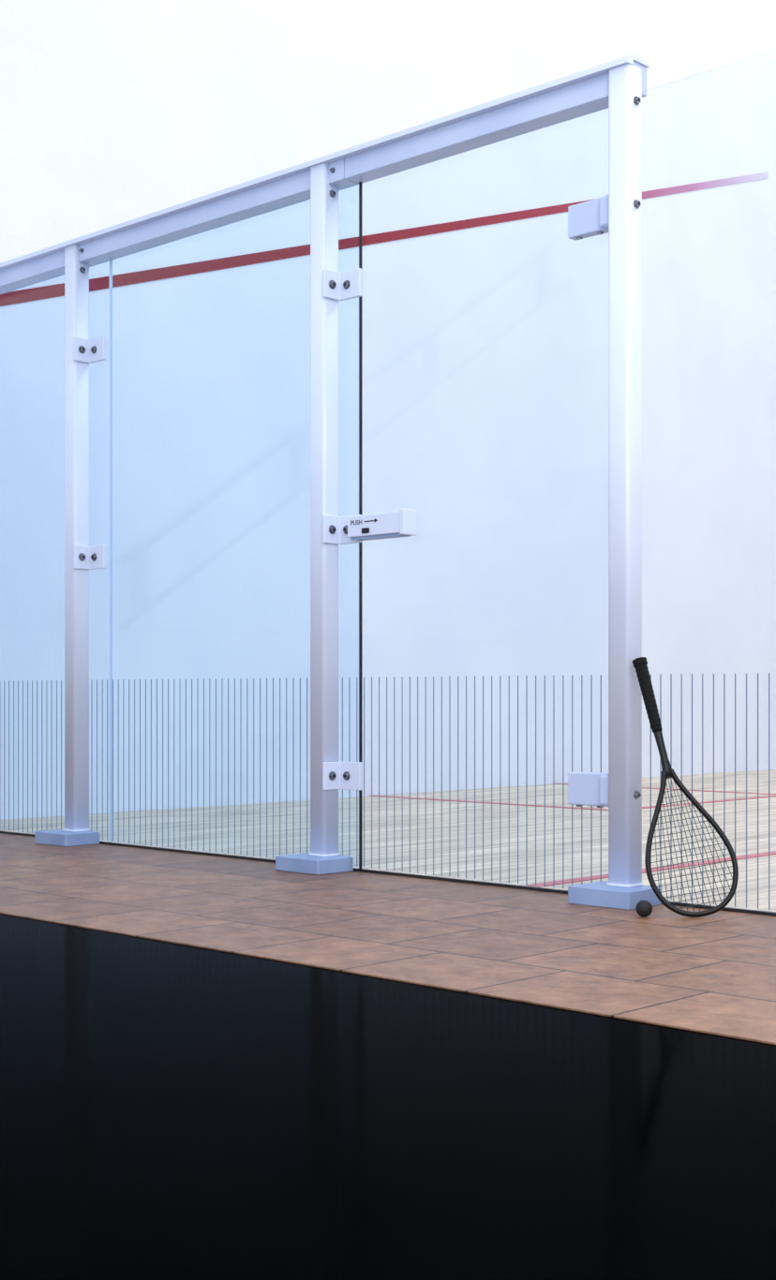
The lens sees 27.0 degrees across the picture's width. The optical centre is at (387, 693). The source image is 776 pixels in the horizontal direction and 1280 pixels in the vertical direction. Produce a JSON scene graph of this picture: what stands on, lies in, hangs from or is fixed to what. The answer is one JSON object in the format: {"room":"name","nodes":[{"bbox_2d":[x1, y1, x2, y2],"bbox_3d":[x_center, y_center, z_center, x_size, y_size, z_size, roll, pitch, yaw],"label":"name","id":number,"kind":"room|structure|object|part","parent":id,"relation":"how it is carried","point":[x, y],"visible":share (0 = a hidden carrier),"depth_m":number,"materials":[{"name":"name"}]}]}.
{"room":"sports hall","nodes":[
{"label":"sports hall","id":0,"kind":"room"},
{"bbox_2d":[0,0,775,819],"bbox_3d":[-0.210,-2.950,8.692,0.150,7.000,14.350,0,0,44],"label":"wall","id":1,"kind":"structure","parent":0,"point":[485,348],"depth_m":8.82,"materials":[{"name":"paint"}]},
{"bbox_2d":[0,171,768,306],"bbox_3d":[0.406,-2.664,9.223,0.004,2.179,6.730,0,0,44],"label":"court boundary line","id":2,"kind":"object","parent":1,"relation":"attached to","point":[99,283],"visible":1,"depth_m":8.30,"materials":[{"name":"red paint"}]},
{"bbox_2d":[0,913,775,1279],"bbox_3d":[-0.730,0.577,1.541,9.000,0.047,3.308,0,0,44],"label":"floor","id":3,"kind":"structure","parent":0,"point":[169,1110],"depth_m":2.04,"materials":[{"name":"black"}]},
{"bbox_2d":[0,769,775,1044],"bbox_3d":[4.237,0.574,6.719,9.000,0.053,11.042,0,0,44],"label":"floor","id":4,"kind":"structure","parent":0,"point":[714,974],"depth_m":4.33,"materials":[{"name":"ceramic"}]},
{"bbox_2d":[0,259,112,844],"bbox_3d":[-1.470,-0.520,6.332,1.284,2.140,0.016,0,0,44],"label":"glass panel","id":5,"kind":"object","parent":4,"relation":"on","point":[8,831],"visible":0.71,"depth_m":6.11,"materials":[{"name":"clear glass"}]},
{"bbox_2d":[34,244,105,846],"bbox_3d":[-1.161,-0.545,5.917,0.233,2.190,0.152,0,0,44],"label":"support post","id":6,"kind":"object","parent":4,"relation":"on","point":[80,350],"visible":0.99,"depth_m":5.92,"materials":[{"name":"white metal"}]},
{"bbox_2d":[0,53,649,294],"bbox_3d":[-0.652,-1.624,5.497,3.627,0.092,0.102,0,0,44],"label":"rail","id":7,"kind":"object","parent":6,"relation":"on","point":[585,92],"visible":1,"depth_m":4.95,"materials":[{"name":"metal"}]},
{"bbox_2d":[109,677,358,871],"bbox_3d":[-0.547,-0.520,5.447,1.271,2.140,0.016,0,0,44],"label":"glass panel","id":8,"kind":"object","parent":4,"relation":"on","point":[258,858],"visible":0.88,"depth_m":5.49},
{"bbox_3d":[-0.547,-0.526,5.447,1.271,2.128,0.012,0,0,44],"label":"pane","id":9,"kind":"part","parent":8,"relation":"part of","materials":[{"name":"clear glass"}]},
{"bbox_2d":[275,163,361,875],"bbox_3d":[-0.215,-0.545,5.011,0.233,2.190,0.152,0,0,44],"label":"support post","id":10,"kind":"object","parent":4,"relation":"on","point":[328,286],"visible":0.98,"depth_m":5.02,"materials":[{"name":"white metal"}]},
{"bbox_2d":[359,868,567,893],"bbox_3d":[0.288,0.546,4.646,1.023,0.008,0.016,0,0,44],"label":"channel","id":11,"kind":"object","parent":4,"relation":"on","point":[562,891],"visible":0.64,"depth_m":4.69,"materials":[{"name":"black metal"}]},
{"bbox_2d":[567,63,661,909],"bbox_3d":[0.562,-0.545,4.265,0.283,2.190,0.152,0,0,44],"label":"support post","id":12,"kind":"object","parent":4,"relation":"on","point":[624,888],"depth_m":4.23,"materials":[{"name":"white metal"}]},
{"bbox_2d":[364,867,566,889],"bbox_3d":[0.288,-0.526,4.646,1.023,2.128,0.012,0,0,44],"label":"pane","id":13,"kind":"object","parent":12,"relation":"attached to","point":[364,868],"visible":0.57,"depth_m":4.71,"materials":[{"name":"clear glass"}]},
{"bbox_2d":[358,181,362,871],"bbox_3d":[-0.084,-0.514,5.000,0.005,2.128,0.009,0,0,44],"label":"seal","id":14,"kind":"object","parent":13,"relation":"attached to","point":[360,183],"visible":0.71,"depth_m":5.00,"materials":[{"name":"black rubber"}]},
{"bbox_2d":[347,508,416,540],"bbox_3d":[-0.014,-0.506,4.876,0.241,0.078,0.074,0,0,44],"label":"door handle","id":15,"kind":"object","parent":13,"relation":"attached to","point":[402,523],"depth_m":4.83,"materials":[{"name":"white metal"}]},
{"bbox_3d":[-0.025,-0.507,4.874,0.229,0.064,0.046,0,0,44],"label":"lever","id":16,"kind":"part","parent":15,"relation":"part of","materials":[{"name":"white metal"}]},
{"bbox_3d":[0.059,-0.507,4.794,0.020,0.076,0.056,0,0,44],"label":"lever","id":17,"kind":"part","parent":15,"relation":"part of","materials":[{"name":"white metal"}]},
{"bbox_2d":[363,674,601,888],"bbox_3d":[0.285,0.243,4.639,0.994,0.586,0.002,0,0,44],"label":"film","id":18,"kind":"object","parent":13,"relation":"attached to","point":[572,675],"visible":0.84,"depth_m":4.67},
{"bbox_3d":[0.549,-1.276,4.345,0.154,0.093,0.050,0,0,44],"label":"door hinge","id":19,"kind":"part","parent":12,"relation":"part of","materials":[{"name":"white metal"}]},
{"bbox_3d":[0.549,0.260,4.345,0.154,0.093,0.050,0,0,44],"label":"door hinge","id":20,"kind":"part","parent":12,"relation":"part of","materials":[{"name":"white metal"}]},
{"bbox_2d":[635,900,652,917],"bbox_3d":[0.630,0.529,3.986,0.041,0.041,0.040,0,0,44],"label":"ball","id":21,"kind":"object","parent":4,"relation":"on","point":[643,908],"visible":1,"depth_m":3.97,"materials":[{"name":"rubber"}]},
{"bbox_2d":[632,656,738,917],"bbox_3d":[0.708,0.228,4.056,0.310,0.644,0.171,0,0,43],"label":"racket","id":22,"kind":"object","parent":4,"relation":"on","point":[640,664],"visible":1,"depth_m":4.04,"materials":[{"name":"black plastic"}]},
{"bbox_3d":[0.741,0.370,4.036,0.229,0.380,0.017,-10,-19,-3],"label":"head frame","id":23,"kind":"part","parent":22,"relation":"part of","materials":[{"name":"black plastic"}]},
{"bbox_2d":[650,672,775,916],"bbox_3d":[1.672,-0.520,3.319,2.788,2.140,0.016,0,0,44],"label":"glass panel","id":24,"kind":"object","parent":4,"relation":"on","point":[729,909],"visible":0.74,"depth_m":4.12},
{"bbox_3d":[1.673,-0.526,3.319,2.788,2.128,0.012,0,0,44],"label":"pane","id":25,"kind":"part","parent":24,"relation":"part of","materials":[{"name":"clear glass"}]}
]}

